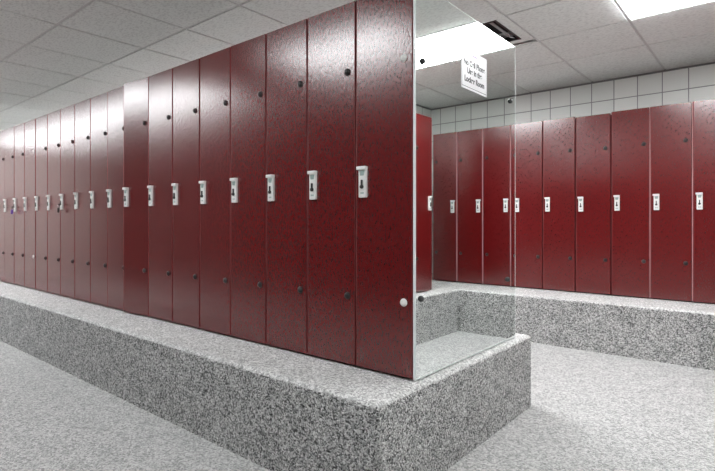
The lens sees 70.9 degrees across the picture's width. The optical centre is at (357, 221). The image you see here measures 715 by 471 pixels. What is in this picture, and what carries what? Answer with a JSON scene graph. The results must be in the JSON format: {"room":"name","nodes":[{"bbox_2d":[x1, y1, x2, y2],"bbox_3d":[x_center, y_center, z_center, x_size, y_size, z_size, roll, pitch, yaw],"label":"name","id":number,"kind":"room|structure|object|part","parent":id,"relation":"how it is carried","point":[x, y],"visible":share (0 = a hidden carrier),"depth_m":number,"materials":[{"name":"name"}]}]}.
{"room":"changing room","nodes":[
{"label":"changing room","id":0,"kind":"room"},
{"bbox_2d":[0,341,714,470],"bbox_3d":[-2.523,1.136,4.818,11.957,0.100,6.480,0,0,40],"label":"floor","id":1,"kind":"structure","parent":0,"point":[588,411],"depth_m":2.68,"materials":[{"name":"grey stone"}]},
{"bbox_2d":[0,281,530,470],"bbox_3d":[-3.248,0.876,5.552,9.885,0.420,1.498,0,0,40],"label":"platform","id":2,"kind":"object","parent":1,"relation":"on","point":[275,408],"visible":0.64,"depth_m":2.41,"materials":[{"name":"stone"}]},
{"bbox_2d":[0,130,4,281],"bbox_3d":[-3.886,-0.172,5.723,0.313,1.676,0.362,0,0,40],"label":"locker","id":3,"kind":"object","parent":2,"relation":"on","point":[2,133],"visible":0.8,"depth_m":5.55,"materials":[{"name":"red metal"}]},
{"bbox_2d":[3,127,13,283],"bbox_3d":[-3.646,-0.172,5.521,0.313,1.676,0.364,0,0,40],"label":"locker","id":4,"kind":"object","parent":2,"relation":"on","point":[9,133],"visible":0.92,"depth_m":5.39,"materials":[{"name":"red metal"}]},
{"bbox_2d":[13,123,24,285],"bbox_3d":[-3.404,-0.172,5.322,0.313,1.676,0.361,0,0,40],"label":"locker","id":5,"kind":"object","parent":2,"relation":"on","point":[19,130],"visible":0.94,"depth_m":5.19,"materials":[{"name":"red metal"}]},
{"bbox_2d":[23,119,35,288],"bbox_3d":[-3.163,-0.172,5.121,0.313,1.676,0.362,0,0,40],"label":"locker","id":6,"kind":"object","parent":2,"relation":"on","point":[30,126],"visible":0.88,"depth_m":4.98,"materials":[{"name":"red metal"}]},
{"bbox_2d":[34,114,47,291],"bbox_3d":[-2.921,-0.172,4.921,0.313,1.676,0.361,0,0,40],"label":"locker","id":7,"kind":"object","parent":2,"relation":"on","point":[41,210],"visible":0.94,"depth_m":4.79,"materials":[{"name":"red metal"}]},
{"bbox_2d":[46,109,60,294],"bbox_3d":[-2.681,-0.172,4.720,0.313,1.676,0.362,0,0,40],"label":"locker","id":8,"kind":"object","parent":2,"relation":"on","point":[54,118],"visible":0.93,"depth_m":4.59,"materials":[{"name":"red metal"}]},
{"bbox_2d":[59,104,74,297],"bbox_3d":[-2.440,-0.172,4.519,0.313,1.676,0.363,0,0,40],"label":"locker","id":9,"kind":"object","parent":2,"relation":"on","point":[67,209],"visible":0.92,"depth_m":4.39,"materials":[{"name":"red metal"}]},
{"bbox_2d":[73,98,90,301],"bbox_3d":[-2.199,-0.172,4.319,0.313,1.676,0.363,0,0,40],"label":"locker","id":10,"kind":"object","parent":2,"relation":"on","point":[82,208],"visible":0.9,"depth_m":4.18,"materials":[{"name":"red metal"}]},
{"bbox_2d":[89,92,107,305],"bbox_3d":[-1.958,-0.172,4.118,0.313,1.676,0.364,0,0,40],"label":"locker","id":11,"kind":"object","parent":2,"relation":"on","point":[99,104],"visible":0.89,"depth_m":3.99,"materials":[{"name":"red metal"}]},
{"bbox_2d":[106,86,123,309],"bbox_3d":[-1.718,-0.172,3.917,0.313,1.676,0.366,0,0,40],"label":"locker","id":12,"kind":"object","parent":2,"relation":"on","point":[115,194],"visible":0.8,"depth_m":3.80,"materials":[{"name":"red metal"}]},
{"bbox_2d":[122,77,148,315],"bbox_3d":[-1.484,-0.172,3.708,0.313,1.676,0.388,0,0,40],"label":"locker","id":13,"kind":"object","parent":2,"relation":"on","point":[136,93],"visible":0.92,"depth_m":3.58,"materials":[{"name":"red metal"}]},
{"bbox_2d":[147,68,172,321],"bbox_3d":[-1.235,-0.172,3.517,0.313,1.676,0.364,0,0,40],"label":"locker","id":14,"kind":"object","parent":2,"relation":"on","point":[160,198],"visible":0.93,"depth_m":3.38,"materials":[{"name":"red metal"}]},
{"bbox_2d":[171,58,199,327],"bbox_3d":[-0.994,-0.172,3.317,0.313,1.676,0.362,0,0,40],"label":"locker","id":15,"kind":"object","parent":2,"relation":"on","point":[186,77],"visible":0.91,"depth_m":3.18,"materials":[{"name":"red metal"}]},
{"bbox_2d":[199,47,230,334],"bbox_3d":[-0.753,-0.172,3.116,0.313,1.676,0.362,0,0,40],"label":"locker","id":16,"kind":"object","parent":2,"relation":"on","point":[215,68],"visible":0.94,"depth_m":2.99,"materials":[{"name":"red metal"}]},
{"bbox_2d":[230,34,265,343],"bbox_3d":[-0.512,-0.172,2.915,0.313,1.676,0.363,0,0,40],"label":"locker","id":17,"kind":"object","parent":2,"relation":"on","point":[248,58],"visible":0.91,"depth_m":2.79,"materials":[{"name":"red metal"}]},
{"bbox_2d":[266,19,306,353],"bbox_3d":[-0.271,-0.172,2.715,0.313,1.676,0.362,0,0,40],"label":"locker","id":18,"kind":"object","parent":2,"relation":"on","point":[286,47],"visible":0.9,"depth_m":2.59,"materials":[{"name":"red metal"}]},
{"bbox_2d":[307,1,355,364],"bbox_3d":[-0.030,-0.172,2.514,0.313,1.676,0.363,0,0,40],"label":"locker","id":19,"kind":"object","parent":2,"relation":"on","point":[331,34],"visible":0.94,"depth_m":2.38,"materials":[{"name":"red laminate"}]},
{"bbox_2d":[356,0,412,378],"bbox_3d":[0.211,-0.172,2.314,0.313,1.676,0.362,0,0,40],"label":"locker","id":20,"kind":"object","parent":2,"relation":"on","point":[384,28],"visible":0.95,"depth_m":2.19,"materials":[{"name":"red metal"}]},
{"bbox_3d":[0.665,-0.169,2.635,0.022,1.669,0.693,0,0,40],"label":"end panel","id":21,"kind":"object","parent":2,"relation":"on","visible":0},
{"bbox_2d":[413,0,514,380],"bbox_3d":[0.574,-0.174,2.486,0.024,1.668,1.043,0,0,40],"label":"wall mirror","id":22,"kind":"object","parent":21,"relation":"attached to","point":[464,139],"visible":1,"depth_m":2.37,"materials":[{"name":"clear glass"}]},
{"bbox_3d":[0.567,-0.174,2.492,0.005,1.668,1.043,0,0,40],"label":"backing panel","id":23,"kind":"part","parent":22,"relation":"part of","materials":[{"name":"white"}]},
{"bbox_2d":[461,46,486,97],"bbox_3d":[0.581,-0.742,2.493,0.002,0.195,0.272,0,0,40],"label":"notice sign","id":24,"kind":"object","parent":22,"relation":"attached to","point":[473,66],"visible":1,"depth_m":2.48,"materials":[{"name":"white paper"}]},
{"bbox_2d":[515,287,714,370],"bbox_3d":[1.230,0.876,4.328,5.555,0.420,2.428,0,0,40],"label":"platform","id":25,"kind":"object","parent":1,"relation":"on","point":[675,332],"visible":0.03,"depth_m":4.10,"materials":[{"name":"stone"}]},
{"bbox_2d":[515,121,542,288],"bbox_3d":[1.800,-0.164,5.150,0.302,1.659,0.360,0,0,40],"label":"locker","id":26,"kind":"object","parent":25,"relation":"on","point":[528,136],"visible":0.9,"depth_m":5.01,"materials":[{"name":"red metal"}]},
{"bbox_2d":[543,117,575,291],"bbox_3d":[2.035,-0.164,4.952,0.302,1.659,0.364,0,0,40],"label":"locker","id":27,"kind":"object","parent":25,"relation":"on","point":[559,135],"visible":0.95,"depth_m":4.82,"materials":[{"name":"red metal"}]},
{"bbox_2d":[576,113,611,294],"bbox_3d":[2.272,-0.159,4.755,0.302,1.651,0.363,0,0,40],"label":"locker","id":28,"kind":"object","parent":25,"relation":"on","point":[593,132],"visible":0.94,"depth_m":4.62,"materials":[{"name":"red metal"}]},
{"bbox_2d":[611,107,649,297],"bbox_3d":[2.509,-0.164,4.559,0.302,1.659,0.362,0,0,40],"label":"locker","id":29,"kind":"object","parent":25,"relation":"on","point":[630,129],"visible":0.98,"depth_m":4.43,"materials":[{"name":"red metal"}]},
{"bbox_2d":[650,102,692,301],"bbox_3d":[2.744,-0.164,4.364,0.304,1.659,0.361,0,0,40],"label":"locker","id":30,"kind":"object","parent":25,"relation":"on","point":[670,125],"visible":0.95,"depth_m":4.24,"materials":[{"name":"red metal"}]},
{"bbox_2d":[692,99,714,303],"bbox_3d":[2.980,-0.164,4.166,0.304,1.659,0.364,0,0,40],"label":"locker","id":31,"kind":"object","parent":25,"relation":"on","point":[703,111],"visible":1,"depth_m":4.09,"materials":[{"name":"red metal"}]},
{"bbox_2d":[0,0,714,130],"bbox_3d":[-2.523,-1.488,4.818,12.157,0.202,6.680,0,0,40],"label":"ceiling","id":32,"kind":"structure","parent":0,"point":[684,36],"depth_m":3.76,"materials":[{"name":"tile"}]},
{"bbox_2d":[0,0,664,111],"bbox_3d":[-2.523,-1.397,4.818,11.957,0.003,6.480,0,0,40],"label":"trim","id":33,"kind":"structure","parent":32,"relation":"attached to","point":[615,1],"depth_m":3.73,"materials":[{"name":"white metal"}]},
{"bbox_2d":[479,13,534,43],"bbox_3d":[0.922,-1.429,3.769,0.604,0.091,0.604,0,0,40],"label":"ceiling vent","id":34,"kind":"object","parent":32,"relation":"in","point":[501,24],"visible":0.23,"depth_m":3.66,"materials":[{"name":"metal"}]},
{"bbox_3d":[0.922,-1.401,3.769,0.450,0.036,0.450,0,0,40],"label":"frame","id":35,"kind":"part","parent":34,"relation":"part of","materials":[{"name":"metal"}]},
{"bbox_2d":[616,0,712,18],"bbox_3d":[2.122,-1.435,2.790,1.220,0.128,0.618,0,0,40],"label":"ceiling light","id":36,"kind":"object","parent":32,"relation":"attached to","point":[633,9],"visible":1,"depth_m":3.18,"materials":[{"name":"white plastic"}]},
{"bbox_3d":[2.122,-1.401,2.790,1.220,0.036,0.618,0,0,40],"label":"frame","id":37,"kind":"part","parent":36,"relation":"part of","materials":[{"name":"white metal"}]},
{"bbox_2d":[515,64,714,123],"bbox_3d":[-0.419,-0.176,7.347,12.157,2.725,0.100,0,0,40],"label":"wall","id":38,"kind":"structure","parent":0,"point":[692,84],"depth_m":4.83,"materials":[{"name":"tile"}]},
{"bbox_2d":[515,62,714,96],"bbox_3d":[-2.523,-1.379,4.818,11.957,0.013,6.480,0,0,40],"label":"trim","id":39,"kind":"structure","parent":38,"relation":"attached to","point":[711,62],"depth_m":4.81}
]}

